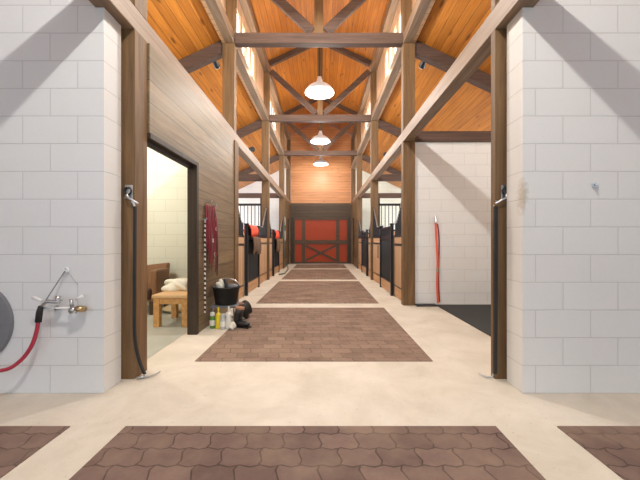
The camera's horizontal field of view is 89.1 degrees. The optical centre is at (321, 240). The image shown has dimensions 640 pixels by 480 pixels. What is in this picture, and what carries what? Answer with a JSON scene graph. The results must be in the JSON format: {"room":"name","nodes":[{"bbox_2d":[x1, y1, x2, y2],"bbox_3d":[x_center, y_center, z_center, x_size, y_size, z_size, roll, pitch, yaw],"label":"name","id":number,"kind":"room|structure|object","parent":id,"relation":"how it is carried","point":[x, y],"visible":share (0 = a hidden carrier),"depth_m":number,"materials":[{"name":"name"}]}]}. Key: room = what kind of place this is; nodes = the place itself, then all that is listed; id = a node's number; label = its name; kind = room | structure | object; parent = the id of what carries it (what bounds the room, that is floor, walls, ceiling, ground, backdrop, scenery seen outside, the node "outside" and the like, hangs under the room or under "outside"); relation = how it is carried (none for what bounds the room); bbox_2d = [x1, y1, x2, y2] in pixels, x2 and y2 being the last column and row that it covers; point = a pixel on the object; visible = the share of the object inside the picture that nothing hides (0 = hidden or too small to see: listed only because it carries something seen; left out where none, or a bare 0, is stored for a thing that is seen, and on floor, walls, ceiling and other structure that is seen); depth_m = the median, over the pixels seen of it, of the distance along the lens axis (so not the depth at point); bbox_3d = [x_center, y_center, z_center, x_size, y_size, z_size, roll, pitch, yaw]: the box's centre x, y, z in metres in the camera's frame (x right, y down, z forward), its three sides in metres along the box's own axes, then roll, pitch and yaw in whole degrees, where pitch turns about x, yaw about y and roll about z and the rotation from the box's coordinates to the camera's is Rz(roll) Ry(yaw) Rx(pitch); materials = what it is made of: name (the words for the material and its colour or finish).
{"room":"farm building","nodes":[
{"label":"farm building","id":0,"kind":"room"},
{"bbox_2d":[0,0,120,392],"bbox_3d":[-3.410,-1.166,2.440,3.680,4.532,0.200,0,0,0],"label":"wall","id":1,"kind":"structure","parent":0,"point":[60,60],"depth_m":2.34,"materials":[{"name":"brick"}]},
{"bbox_2d":[0,292,13,351],"bbox_3d":[-2.506,0.587,2.295,0.580,0.580,0.090,0,0,0],"label":"hose reel","id":2,"kind":"object","parent":1,"relation":"attached to","point":[6,312],"visible":1,"depth_m":2.31,"materials":[{"name":"grey plastic"}]},
{"bbox_2d":[31,295,86,313],"bbox_3d":[-1.825,0.443,2.289,0.342,0.136,0.122,0,0,0],"label":"faucet","id":3,"kind":"object","parent":1,"relation":"attached to","point":[72,309],"visible":1,"depth_m":2.26,"materials":[{"name":"silver metal"}]},
{"bbox_2d":[0,305,43,372],"bbox_3d":[-2.259,0.679,2.225,0.659,0.459,0.049,0,0,-4],"label":"garden hose","id":4,"kind":"object","parent":3,"relation":"attached to","point":[39,312],"visible":1,"depth_m":2.24,"materials":[{"name":"red rubber"}]},
{"bbox_2d":[46,267,77,299],"bbox_3d":[-1.849,0.312,2.311,0.197,0.246,0.054,0,0,-25],"label":"hook","id":5,"kind":"object","parent":1,"relation":"attached to","point":[65,269],"visible":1,"depth_m":2.31,"materials":[{"name":"silver metal"}]},
{"bbox_2d":[147,147,186,304],"bbox_3d":[-3.469,-0.290,5.615,3.563,2.780,0.170,0,0,0],"label":"wall","id":6,"kind":"structure","parent":0,"point":[166,178],"depth_m":5.53,"materials":[{"name":"brick"}]},
{"bbox_2d":[147,43,233,331],"bbox_3d":[-1.516,-0.289,4.202,0.098,2.778,2.875,0,0,0],"label":"wall","id":7,"kind":"structure","parent":0,"point":[176,116],"depth_m":3.96,"materials":[{"name":"wood"}]},
{"bbox_2d":[147,133,198,334],"bbox_3d":[-1.515,0.090,3.308,0.114,2.020,1.083,0,0,0],"label":"doorway","id":8,"kind":"structure","parent":7,"relation":"attached to","point":[154,143],"depth_m":3.79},
{"bbox_2d":[202,218,206,312],"bbox_3d":[-1.436,0.304,3.990,0.062,1.172,0.030,0,0,0],"label":"chain","id":9,"kind":"object","parent":7,"relation":"hanging from","point":[206,218],"visible":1,"depth_m":3.98,"materials":[{"name":"metal"}]},
{"bbox_2d":[205,200,217,275],"bbox_3d":[-1.414,-0.015,4.220,0.106,0.995,0.403,0,0,0],"label":"halter","id":10,"kind":"object","parent":7,"relation":"attached to","point":[213,217],"visible":1,"depth_m":4.16,"materials":[{"name":"fabric"}]},
{"bbox_2d":[234,140,238,301],"bbox_3d":[-1.456,-0.289,5.530,0.017,2.778,0.220,0,0,0],"label":"trim","id":11,"kind":"structure","parent":7,"relation":"attached to","point":[236,145],"depth_m":5.50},
{"bbox_2d":[147,0,284,188],"bbox_3d":[-3.627,-2.551,5.875,3.945,1.904,19.550,0,0,0],"label":"ceiling","id":12,"kind":"structure","parent":0,"point":[185,27],"depth_m":5.38,"materials":[{"name":"orange wood"}]},
{"bbox_2d":[201,0,286,168],"bbox_3d":[-1.667,-4.190,5.775,0.060,1.660,19.350,0,0,0],"label":"wall","id":13,"kind":"structure","parent":0,"point":[258,71],"depth_m":8.00,"materials":[{"name":"brown wood"}]},
{"bbox_2d":[237,8,253,77],"bbox_3d":[-1.667,-4.070,7.040,0.060,0.860,1.680,0,0,0],"label":"window","id":14,"kind":"structure","parent":13,"relation":"in","point":[248,53],"depth_m":7.05,"materials":[{"name":"white glass"}]},
{"bbox_2d":[239,0,290,139],"bbox_3d":[-1.560,-4.810,7.070,0.150,0.180,16.740,0,0,0],"label":"beam","id":15,"kind":"structure","parent":13,"relation":"attached to","point":[245,4],"depth_m":8.39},
{"bbox_2d":[270,99,275,129],"bbox_3d":[-1.667,-4.070,10.655,0.060,0.860,1.750,0,0,0],"label":"window","id":16,"kind":"structure","parent":13,"relation":"in","point":[272,111],"depth_m":10.97,"materials":[{"name":"white glass"}]},
{"bbox_2d":[239,168,285,230],"bbox_3d":[-3.469,-1.169,15.355,3.563,4.538,0.170,0,0,0],"label":"wall","id":17,"kind":"structure","parent":0,"point":[256,187],"depth_m":15.27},
{"bbox_2d":[284,199,289,267],"bbox_3d":[-1.555,-0.289,14.060,0.100,2.778,2.378,0,0,0],"label":"wall","id":18,"kind":"structure","parent":0,"point":[286,204],"depth_m":13.78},
{"bbox_2d":[249,0,388,135],"bbox_3d":[-0.055,-5.278,5.875,3.900,0.966,19.550,0,0,0],"label":"ceiling","id":19,"kind":"structure","parent":0,"point":[340,71],"depth_m":9.55,"materials":[{"name":"orange wood"}]},
{"bbox_2d":[305,48,333,98],"bbox_3d":[-0.055,-4.491,7.300,0.660,2.402,0.660,0,0,0],"label":"pendant lamp","id":20,"kind":"object","parent":19,"relation":"hanging from","point":[319,89],"visible":1,"depth_m":7.23,"materials":[{"name":"metal"}]},
{"bbox_2d":[306,86,332,97],"bbox_3d":[-0.055,-3.326,7.300,0.610,0.072,0.610,0,0,0],"label":"diffuser","id":21,"kind":"object","parent":20,"relation":"attached to","point":[311,91],"depth_m":7.23,"materials":[{"name":"white"}]},
{"bbox_2d":[311,123,329,144],"bbox_3d":[-0.055,-4.491,10.900,0.660,2.402,0.660,0,0,0],"label":"pendant lamp","id":22,"kind":"object","parent":19,"relation":"hanging from","point":[320,139],"visible":0.97,"depth_m":10.79,"materials":[{"name":"white"}]},
{"bbox_2d":[312,139,328,143],"bbox_3d":[-0.055,-3.326,10.900,0.610,0.072,0.610,0,0,0],"label":"diffuser","id":23,"kind":"object","parent":22,"relation":"attached to","point":[315,141],"depth_m":10.83,"materials":[{"name":"white"}]},
{"bbox_2d":[313,156,327,165],"bbox_3d":[-0.055,-4.491,14.150,0.660,2.402,0.660,0,0,0],"label":"pendant lamp","id":24,"kind":"object","parent":19,"relation":"hanging from","point":[320,162],"visible":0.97,"depth_m":13.99,"materials":[{"name":"white"}]},
{"bbox_2d":[0,264,639,479],"bbox_3d":[0.000,1.173,5.875,10.900,0.154,19.550,0,0,0],"label":"floor","id":25,"kind":"structure","parent":0,"point":[449,390],"depth_m":2.25,"materials":[{"name":"beige concrete"}]},
{"bbox_2d":[0,426,69,477],"bbox_3d":[-3.043,1.097,0.358,3.114,0.006,3.117,0,0,0],"label":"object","id":26,"kind":"object","parent":25,"relation":"on","point":[17,443],"visible":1,"depth_m":1.77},
{"bbox_2d":[121,0,146,378],"bbox_3d":[-1.585,-1.119,2.670,0.200,4.439,0.180,0,0,0],"label":"timber post","id":27,"kind":"object","parent":25,"relation":"on","point":[133,46],"visible":0.46,"depth_m":2.58,"materials":[{"name":"wood"}]},
{"bbox_2d":[123,185,138,203],"bbox_3d":[-1.503,-0.362,2.556,0.125,0.157,0.044,0,0,0],"label":"ring","id":28,"kind":"object","parent":27,"relation":"attached to","point":[128,190],"visible":1,"depth_m":2.57,"materials":[{"name":"metal"}]},
{"bbox_2d":[131,201,159,378],"bbox_3d":[-1.406,0.392,2.610,0.216,1.412,0.070,0,0,-40],"label":"strap","id":29,"kind":"object","parent":28,"relation":"hanging from","point":[143,371],"visible":1,"depth_m":2.56,"materials":[{"name":"black rubber"}]},
{"bbox_2d":[205,0,290,169],"bbox_3d":[-1.560,-3.430,7.070,0.150,0.180,16.740,0,0,0],"label":"beam","id":30,"kind":"structure","parent":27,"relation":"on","point":[216,8],"depth_m":6.31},
{"bbox_2d":[226,0,236,32],"bbox_3d":[-1.560,-4.120,5.595,0.150,1.199,0.150,0,0,0],"label":"stud","id":31,"kind":"object","parent":30,"relation":"on","point":[231,5],"visible":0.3,"depth_m":5.52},
{"bbox_2d":[264,72,269,114],"bbox_3d":[-1.560,-4.120,9.175,0.150,1.199,0.150,0,0,0],"label":"stud","id":32,"kind":"object","parent":30,"relation":"on","point":[266,74],"visible":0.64,"depth_m":9.10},
{"bbox_2d":[280,123,284,150],"bbox_3d":[-1.560,-4.120,12.825,0.150,1.199,0.150,0,0,0],"label":"stud","id":33,"kind":"object","parent":30,"relation":"on","point":[282,125],"visible":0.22,"depth_m":12.75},
{"bbox_2d":[287,140,290,165],"bbox_3d":[-1.560,-4.120,15.345,0.150,1.199,0.150,0,0,0],"label":"stud","id":34,"kind":"object","parent":30,"relation":"on","point":[288,141],"visible":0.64,"depth_m":15.27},
{"bbox_2d":[234,0,402,47],"bbox_3d":[-0.055,-4.526,5.565,2.905,2.372,0.130,0,0,0],"label":"roof truss","id":35,"kind":"object","parent":30,"relation":"attached to","point":[318,39],"visible":1,"depth_m":5.53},
{"bbox_2d":[269,48,370,122],"bbox_3d":[-0.055,-4.526,9.145,2.905,2.372,0.130,0,0,0],"label":"roof truss","id":36,"kind":"object","parent":30,"relation":"attached to","point":[319,118],"visible":0.74,"depth_m":9.11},
{"bbox_2d":[284,98,356,155],"bbox_3d":[-0.055,-4.526,12.795,2.905,2.372,0.130,0,0,0],"label":"roof truss","id":37,"kind":"object","parent":30,"relation":"attached to","point":[321,148],"visible":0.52,"depth_m":12.75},
{"bbox_2d":[147,263,169,314],"bbox_3d":[-2.781,0.730,5.066,0.718,0.733,0.651,0,0,0],"label":"leather armchair","id":38,"kind":"object","parent":25,"relation":"on","point":[157,274],"visible":0.3,"depth_m":4.86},
{"bbox_2d":[152,291,186,326],"bbox_3d":[-1.915,0.890,4.380,0.460,0.411,0.590,0,0,0],"label":"wooden bench","id":39,"kind":"object","parent":25,"relation":"on","point":[174,298],"visible":0.59,"depth_m":4.10,"materials":[{"name":"orange wood"}]},
{"bbox_2d":[161,278,186,290],"bbox_3d":[-1.988,0.603,4.505,0.446,0.162,0.294,0,0,0],"label":"folded cloth","id":40,"kind":"object","parent":39,"relation":"on","point":[178,284],"visible":0.76,"depth_m":4.40,"materials":[{"name":"white fabric"}]},
{"bbox_2d":[162,304,180,312],"bbox_3d":[-2.255,1.041,4.998,0.415,0.108,0.344,0,0,0],"label":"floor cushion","id":41,"kind":"object","parent":25,"relation":"on","point":[167,308],"visible":0.4,"depth_m":4.88,"materials":[{"name":"beige fabric"}]},
{"bbox_2d":[209,312,214,328],"bbox_3d":[-1.375,0.999,4.080,0.071,0.200,0.071,0,0,0],"label":"spray can","id":42,"kind":"object","parent":25,"relation":"on","point":[212,314],"visible":1,"depth_m":4.05,"materials":[{"name":"green paint"}]},
{"bbox_2d":[216,307,220,328],"bbox_3d":[-1.295,0.967,4.060,0.066,0.265,0.066,0,0,0],"label":"squeeze bottle","id":43,"kind":"object","parent":25,"relation":"on","point":[218,314],"visible":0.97,"depth_m":4.03,"materials":[{"name":"yellow plastic"}]},
{"bbox_2d":[220,313,225,329],"bbox_3d":[-1.232,1.004,4.040,0.069,0.190,0.069,0,0,0],"label":"spray can","id":44,"kind":"object","parent":25,"relation":"on","point":[222,319],"visible":1,"depth_m":4.01,"materials":[{"name":"white metal"}]},
{"bbox_2d":[211,302,241,320],"bbox_3d":[-1.267,0.971,4.320,0.330,0.259,0.280,0,0,0],"label":"step stool","id":45,"kind":"object","parent":25,"relation":"on","point":[214,305],"visible":0.34,"depth_m":4.19,"materials":[{"name":"grey plastic"}]},
{"bbox_2d":[212,278,240,305],"bbox_3d":[-1.272,0.667,4.320,0.370,0.346,0.370,0,0,0],"label":"bucket","id":46,"kind":"object","parent":45,"relation":"on","point":[224,296],"visible":0.89,"depth_m":4.19,"materials":[{"name":"plastic"}]},
{"bbox_2d":[216,279,223,287],"bbox_3d":[-1.346,0.607,4.291,0.115,0.204,0.085,0,0,0],"label":"rag","id":47,"kind":"object","parent":46,"relation":"in","point":[220,284],"visible":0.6,"depth_m":4.27,"materials":[{"name":"fabric"}]},
{"bbox_2d":[224,279,237,287],"bbox_3d":[-1.201,0.635,4.301,0.184,0.254,0.101,0,0,0],"label":"brush","id":48,"kind":"object","parent":46,"relation":"in","point":[226,285],"visible":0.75,"depth_m":4.27,"materials":[{"name":"black plastic"}]},
{"bbox_2d":[222,43,235,131],"bbox_3d":[-1.585,-1.119,5.570,0.200,4.439,0.140,0,0,0],"label":"timber post","id":49,"kind":"object","parent":25,"relation":"on","point":[228,49],"visible":0.26,"depth_m":5.50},
{"bbox_2d":[89,0,290,204],"bbox_3d":[-1.560,-1.770,7.070,0.150,0.180,16.740,0,0,0],"label":"beam","id":50,"kind":"structure","parent":49,"relation":"attached to","point":[124,12],"depth_m":3.21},
{"bbox_2d":[178,40,221,73],"bbox_3d":[-3.458,-2.484,5.600,3.545,1.883,0.140,0,0,0],"label":"rafter","id":51,"kind":"object","parent":49,"relation":"attached to","point":[212,53],"visible":0.11,"depth_m":5.53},
{"bbox_2d":[226,306,231,328],"bbox_3d":[-1.165,0.962,4.060,0.068,0.275,0.068,0,0,0],"label":"squeeze bottle","id":52,"kind":"object","parent":25,"relation":"on","point":[228,314],"visible":0.88,"depth_m":4.03,"materials":[{"name":"white plastic"}]},
{"bbox_2d":[239,212,244,298],"bbox_3d":[-1.558,0.090,6.030,0.055,2.020,0.778,0,0,0],"label":"panel","id":53,"kind":"object","parent":25,"relation":"on","point":[241,236],"visible":0.44,"depth_m":6.20,"materials":[{"name":"wood"}]},
{"bbox_2d":[239,198,261,234],"bbox_3d":[-3.463,-0.050,9.165,3.553,2.300,0.060,0,0,0],"label":"grille","id":54,"kind":"object","parent":25,"relation":"on","point":[260,203],"depth_m":9.13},
{"bbox_2d":[244,223,259,295],"bbox_3d":[-1.505,0.380,7.075,0.080,1.440,1.274,0,0,0],"label":"door","id":55,"kind":"structure","parent":25,"relation":"on","point":[252,262],"depth_m":6.84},
{"bbox_2d":[244,225,258,236],"bbox_3d":[-1.481,-0.198,6.890,0.152,0.256,0.799,0,0,0],"label":"folded blanket","id":56,"kind":"object","parent":55,"relation":"on","point":[254,229],"visible":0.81,"depth_m":6.78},
{"bbox_2d":[252,237,261,254],"bbox_3d":[-1.424,0.114,7.065,0.096,0.388,0.756,0,0,0],"label":"pad","id":57,"kind":"object","parent":56,"relation":"hanging from","point":[257,246],"visible":0.99,"depth_m":6.98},
{"bbox_2d":[256,207,266,283],"bbox_3d":[-1.558,0.090,8.405,0.055,2.020,1.348,0,0,0],"label":"panel","id":58,"kind":"object","parent":25,"relation":"on","point":[263,229],"visible":0.7,"depth_m":8.61,"materials":[{"name":"wood"}]},
{"bbox_2d":[262,121,269,279],"bbox_3d":[-1.585,-1.119,9.150,0.200,4.439,0.140,0,0,0],"label":"timber post","id":59,"kind":"object","parent":25,"relation":"on","point":[265,124],"visible":0.57,"depth_m":9.08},
{"bbox_2d":[236,119,261,137],"bbox_3d":[-3.458,-2.484,9.180,3.545,1.883,0.140,0,0,0],"label":"rafter","id":60,"kind":"object","parent":59,"relation":"attached to","point":[256,125],"visible":0.11,"depth_m":9.11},
{"bbox_2d":[239,174,261,180],"bbox_3d":[-3.467,-1.770,9.175,3.565,0.180,0.150,0,0,0],"label":"cross beam","id":61,"kind":"structure","parent":59,"relation":"attached to","point":[242,177],"depth_m":9.10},
{"bbox_2d":[270,225,271,276],"bbox_3d":[-1.558,0.090,9.610,0.055,2.020,0.778,0,0,0],"label":"panel","id":62,"kind":"object","parent":25,"relation":"on","point":[270,225],"visible":0.34,"depth_m":9.78,"materials":[{"name":"wood"}]},
{"bbox_2d":[272,229,279,275],"bbox_3d":[-1.505,0.380,10.655,0.080,1.440,1.274,0,0,0],"label":"door","id":63,"kind":"structure","parent":25,"relation":"on","point":[275,256],"depth_m":10.30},
{"bbox_2d":[277,217,282,269],"bbox_3d":[-1.558,0.090,12.020,0.055,2.020,1.418,0,0,0],"label":"panel","id":64,"kind":"object","parent":25,"relation":"on","point":[281,227],"visible":0.64,"depth_m":12.32,"materials":[{"name":"wood"}]},
{"bbox_2d":[279,155,283,268],"bbox_3d":[-1.585,-1.119,12.800,0.200,4.439,0.140,0,0,0],"label":"timber post","id":65,"kind":"object","parent":25,"relation":"on","point":[281,157],"visible":0.55,"depth_m":12.73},
{"bbox_2d":[239,193,278,197],"bbox_3d":[-3.467,-1.770,12.825,3.565,0.180,0.150,0,0,0],"label":"cross beam","id":66,"kind":"structure","parent":65,"relation":"attached to","point":[241,195],"depth_m":12.75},
{"bbox_2d":[239,154,278,173],"bbox_3d":[-3.458,-2.484,12.830,3.545,1.883,0.140,0,0,0],"label":"rafter","id":67,"kind":"object","parent":65,"relation":"attached to","point":[274,158],"visible":0.14,"depth_m":12.76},
{"bbox_2d":[279,222,288,274],"bbox_3d":[-1.302,0.193,11.383,0.242,1.808,2.184,0,0,-3],"label":"hose","id":68,"kind":"object","parent":25,"relation":"on","point":[284,222],"visible":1,"depth_m":12.28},
{"bbox_2d":[286,169,290,263],"bbox_3d":[-1.585,-1.119,15.320,0.200,4.439,0.140,0,0,0],"label":"timber post","id":69,"kind":"object","parent":25,"relation":"on","point":[288,171],"visible":0.38,"depth_m":15.25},
{"bbox_2d":[69,426,545,479],"bbox_3d":[-0.067,1.097,0.358,2.183,0.006,3.117,0,0,0],"label":"panel","id":70,"kind":"object","parent":25,"relation":"on","point":[136,452],"visible":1,"depth_m":1.67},
{"bbox_2d":[195,308,432,361],"bbox_3d":[-0.073,1.097,4.125,2.163,0.006,2.342,0,0,0],"label":"panel","id":71,"kind":"object","parent":25,"relation":"on","point":[275,334],"visible":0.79,"depth_m":3.63,"materials":[{"name":"brick"}]},
{"bbox_2d":[234,306,251,328],"bbox_3d":[-1.012,0.963,4.106,0.235,0.261,0.120,0,0,21],"label":"boot","id":72,"kind":"object","parent":71,"relation":"on","point":[239,310],"visible":0.97,"depth_m":4.08,"materials":[{"name":"black leather"}]},
{"bbox_2d":[242,300,251,318],"bbox_3d":[-1.094,0.971,4.601,0.210,0.253,0.269,0,0,0],"label":"boot","id":73,"kind":"object","parent":71,"relation":"on","point":[248,309],"visible":0.57,"depth_m":4.54,"materials":[{"name":"leather"}]},
{"bbox_2d":[257,281,377,302],"bbox_3d":[-0.080,1.097,7.213,2.140,0.006,3.075,0,0,0],"label":"panel","id":74,"kind":"object","parent":25,"relation":"on","point":[283,291],"visible":1,"depth_m":6.71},
{"bbox_2d":[282,269,355,278],"bbox_3d":[-0.080,1.097,10.760,2.140,0.006,3.180,0,0,0],"label":"panel","id":75,"kind":"object","parent":25,"relation":"on","point":[294,273],"visible":1,"depth_m":10.46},
{"bbox_2d":[294,264,345,267],"bbox_3d":[-0.080,1.097,13.875,2.140,0.006,2.150,0,0,0],"label":"panel","id":76,"kind":"object","parent":25,"relation":"on","point":[297,265],"visible":1,"depth_m":13.68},
{"bbox_2d":[351,169,355,263],"bbox_3d":[1.475,-1.119,15.320,0.200,4.439,0.140,0,0,0],"label":"timber post","id":77,"kind":"object","parent":25,"relation":"on","point":[353,171],"visible":0.36,"depth_m":15.25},
{"bbox_2d":[357,155,361,268],"bbox_3d":[1.475,-1.119,12.800,0.200,4.439,0.140,0,0,0],"label":"timber post","id":78,"kind":"object","parent":25,"relation":"on","point":[359,157],"visible":0.57,"depth_m":12.73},
{"bbox_2d":[362,193,400,197],"bbox_3d":[3.413,-1.770,12.825,3.675,0.180,0.150,0,0,0],"label":"cross beam","id":79,"kind":"structure","parent":78,"relation":"attached to","point":[366,195],"depth_m":12.75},
{"bbox_2d":[362,154,400,173],"bbox_3d":[3.402,-2.458,12.830,3.655,1.935,0.140,0,0,0],"label":"rafter","id":80,"kind":"object","parent":78,"relation":"attached to","point":[366,158],"visible":0.14,"depth_m":12.76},
{"bbox_2d":[358,217,363,269],"bbox_3d":[1.448,0.090,12.020,0.055,2.020,1.418,0,0,0],"label":"panel","id":81,"kind":"object","parent":25,"relation":"on","point":[359,226],"visible":0.68,"depth_m":12.35,"materials":[{"name":"wood"}]},
{"bbox_2d":[361,229,368,275],"bbox_3d":[1.395,0.380,10.655,0.080,1.440,1.274,0,0,0],"label":"door","id":82,"kind":"structure","parent":25,"relation":"on","point":[364,235],"depth_m":10.67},
{"bbox_2d":[368,227,369,276],"bbox_3d":[1.448,0.090,9.610,0.055,2.020,0.778,0,0,0],"label":"panel","id":83,"kind":"object","parent":25,"relation":"on","point":[369,227],"visible":0.24,"depth_m":9.84,"materials":[{"name":"wood"}]},
{"bbox_2d":[370,121,377,279],"bbox_3d":[1.475,-1.119,9.150,0.200,4.439,0.140,0,0,0],"label":"timber post","id":84,"kind":"object","parent":25,"relation":"on","point":[374,124],"visible":0.57,"depth_m":9.08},
{"bbox_2d":[378,174,400,180],"bbox_3d":[3.413,-1.770,9.175,3.675,0.180,0.150,0,0,0],"label":"cross beam","id":85,"kind":"structure","parent":84,"relation":"attached to","point":[384,177],"depth_m":9.10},
{"bbox_2d":[378,119,400,136],"bbox_3d":[3.402,-2.458,9.180,3.655,1.935,0.140,0,0,0],"label":"rafter","id":86,"kind":"object","parent":84,"relation":"attached to","point":[382,125],"visible":0.11,"depth_m":9.11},
{"bbox_2d":[373,207,382,283],"bbox_3d":[1.444,0.090,8.405,0.061,2.020,1.348,0,0,0],"label":"panel","id":87,"kind":"object","parent":25,"relation":"on","point":[376,229],"visible":0.78,"depth_m":8.59,"materials":[{"name":"wood"}]},
{"bbox_2d":[379,223,393,295],"bbox_3d":[1.395,0.380,7.075,0.080,1.440,1.274,0,0,0],"label":"door","id":88,"kind":"structure","parent":25,"relation":"on","point":[386,233],"depth_m":6.92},
{"bbox_2d":[378,198,400,234],"bbox_3d":[3.409,-0.050,9.165,3.663,2.300,0.060,0,0,0],"label":"grille","id":89,"kind":"object","parent":25,"relation":"on","point":[379,203],"depth_m":9.13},
{"bbox_2d":[394,204,400,299],"bbox_3d":[1.448,0.090,6.030,0.055,2.020,0.778,0,0,0],"label":"panel","id":90,"kind":"object","parent":25,"relation":"on","point":[397,237],"visible":0.52,"depth_m":6.13,"materials":[{"name":"wood"}]},
{"bbox_2d":[401,43,414,305],"bbox_3d":[1.475,-1.119,5.570,0.200,4.439,0.140,0,0,0],"label":"timber post","id":91,"kind":"object","parent":25,"relation":"on","point":[407,49],"visible":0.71,"depth_m":5.50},
{"bbox_2d":[351,0,538,204],"bbox_3d":[1.450,-1.770,7.070,0.150,0.180,16.740,0,0,0],"label":"beam","id":92,"kind":"structure","parent":91,"relation":"attached to","point":[478,49],"depth_m":3.37,"materials":[{"name":"wood"}]},
{"bbox_2d":[415,131,490,141],"bbox_3d":[3.413,-1.770,5.595,3.675,0.180,0.150,0,0,0],"label":"cross beam","id":93,"kind":"structure","parent":91,"relation":"attached to","point":[423,136],"depth_m":5.52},
{"bbox_2d":[415,40,490,92],"bbox_3d":[3.402,-2.458,5.600,3.655,1.935,0.140,0,0,0],"label":"rafter","id":94,"kind":"object","parent":91,"relation":"attached to","point":[425,53],"visible":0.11,"depth_m":5.53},
{"bbox_2d":[415,304,437,306],"bbox_3d":[1.750,1.087,5.470,0.340,0.025,0.140,0,0,0],"label":"strip","id":95,"kind":"object","parent":25,"relation":"on","point":[417,305],"visible":1,"depth_m":5.40,"materials":[{"name":"black rubber"}]},
{"bbox_2d":[436,304,490,336],"bbox_3d":[3.580,1.094,4.045,3.300,0.012,2.970,0,0,0],"label":"rubber floor mat","id":96,"kind":"object","parent":25,"relation":"on","point":[478,316],"visible":0.1,"depth_m":4.84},
{"bbox_2d":[491,0,506,378],"bbox_3d":[1.475,-1.119,2.612,0.200,4.439,0.065,0,0,0],"label":"timber post","id":97,"kind":"object","parent":25,"relation":"on","point":[498,36],"visible":0.3,"depth_m":2.58,"materials":[{"name":"wood"}]},
{"bbox_2d":[478,200,497,377],"bbox_3d":[1.329,0.385,2.604,0.142,1.420,0.062,0,0,29],"label":"strap","id":98,"kind":"object","parent":97,"relation":"hanging from","point":[495,208],"visible":0.95,"depth_m":2.56,"materials":[{"name":"black rubber"}]},
{"bbox_2d":[495,185,506,203],"bbox_3d":[1.423,-0.362,2.556,0.125,0.157,0.044,0,0,0],"label":"ring","id":99,"kind":"object","parent":97,"relation":"attached to","point":[503,187],"visible":0.74,"depth_m":2.57,"materials":[{"name":"metal"}]},
{"bbox_2d":[557,426,639,479],"bbox_3d":[2.993,1.097,0.358,3.214,0.006,3.117,0,0,0],"label":"panel","id":100,"kind":"object","parent":25,"relation":"on","point":[617,448],"visible":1,"depth_m":1.74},
{"bbox_2d":[290,123,350,202],"bbox_3d":[0.000,-2.290,15.525,10.500,6.780,0.150,0,0,0],"label":"wall","id":101,"kind":"structure","parent":0,"point":[310,183],"depth_m":15.45,"materials":[{"name":"orange wood"}]},
{"bbox_2d":[294,218,347,263],"bbox_3d":[-0.055,0.006,15.451,2.550,2.182,0.097,0,0,0],"label":"door","id":102,"kind":"structure","parent":101,"relation":"in","point":[316,240],"depth_m":15.45,"materials":[{"name":"red paint"}]},
{"bbox_2d":[291,203,350,217],"bbox_3d":[-0.055,-1.429,15.480,2.860,0.678,0.140,0,0,0],"label":"wall","id":103,"kind":"structure","parent":101,"relation":"attached to","point":[298,210],"depth_m":15.41,"materials":[{"name":"brown wood"}]},
{"bbox_2d":[291,218,350,263],"bbox_3d":[-0.055,0.006,15.470,2.856,2.188,0.160,0,0,0],"label":"door frame","id":104,"kind":"structure","parent":101,"relation":"attached to","point":[292,219],"depth_m":15.39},
{"bbox_2d":[352,199,356,267],"bbox_3d":[1.445,-0.289,14.060,0.100,2.778,2.378,0,0,0],"label":"wall","id":105,"kind":"structure","parent":0,"point":[354,205],"depth_m":13.95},
{"bbox_2d":[356,168,400,232],"bbox_3d":[3.413,-1.169,15.355,3.673,4.538,0.170,0,0,0],"label":"wall","id":106,"kind":"structure","parent":0,"point":[383,186],"depth_m":15.27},
{"bbox_2d":[354,0,434,168],"bbox_3d":[1.557,-4.190,5.775,0.060,1.660,19.350,0,0,0],"label":"wall","id":107,"kind":"structure","parent":0,"point":[380,74],"depth_m":8.07,"materials":[{"name":"brown wood"}]},
{"bbox_2d":[351,0,398,139],"bbox_3d":[1.450,-4.810,7.070,0.150,0.180,16.740,0,0,0],"label":"beam","id":108,"kind":"structure","parent":107,"relation":"attached to","point":[393,4],"depth_m":8.37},
{"bbox_2d":[351,0,430,168],"bbox_3d":[1.450,-3.430,7.070,0.150,0.180,16.740,0,0,0],"label":"beam","id":109,"kind":"structure","parent":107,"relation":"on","point":[420,7],"depth_m":6.31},
{"bbox_2d":[357,123,360,149],"bbox_3d":[1.450,-4.120,12.825,0.150,1.199,0.150,0,0,0],"label":"stud","id":110,"kind":"object","parent":109,"relation":"on","point":[358,124],"visible":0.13,"depth_m":12.75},
{"bbox_2d":[370,72,375,114],"bbox_3d":[1.450,-4.120,9.175,0.150,1.199,0.150,0,0,0],"label":"stud","id":111,"kind":"object","parent":109,"relation":"on","point":[373,74],"visible":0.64,"depth_m":9.10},
{"bbox_2d":[401,0,411,32],"bbox_3d":[1.450,-4.120,5.595,0.150,1.199,0.150,0,0,0],"label":"stud","id":112,"kind":"object","parent":109,"relation":"on","point":[406,5],"visible":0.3,"depth_m":5.52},
{"bbox_2d":[385,9,400,77],"bbox_3d":[1.557,-4.070,7.040,0.060,0.860,1.680,0,0,0],"label":"window","id":113,"kind":"structure","parent":107,"relation":"in","point":[390,52],"depth_m":7.30,"materials":[{"name":"white glass"}]},
{"bbox_2d":[356,0,490,187],"bbox_3d":[3.572,-2.525,5.875,4.055,1.956,19.550,0,0,0],"label":"ceiling","id":114,"kind":"structure","parent":0,"point":[450,25],"depth_m":6.37,"materials":[{"name":"orange wood"}]},
{"bbox_2d":[415,142,490,303],"bbox_3d":[3.413,-0.290,5.640,3.673,2.780,0.160,0,0,0],"label":"wall","id":115,"kind":"structure","parent":0,"point":[453,179],"depth_m":5.56,"materials":[{"name":"brick"}]},
{"bbox_2d":[434,216,439,302],"bbox_3d":[1.964,0.326,5.521,0.102,1.476,0.073,0,0,0],"label":"strap","id":116,"kind":"object","parent":115,"relation":"hanging from","point":[437,242],"visible":1,"depth_m":5.52,"materials":[{"name":"fabric"}]},
{"bbox_2d":[507,0,639,392],"bbox_3d":[3.347,-1.166,2.440,3.806,4.532,0.200,0,0,0],"label":"wall","id":117,"kind":"structure","parent":0,"point":[573,66],"depth_m":2.34,"materials":[{"name":"brick"}]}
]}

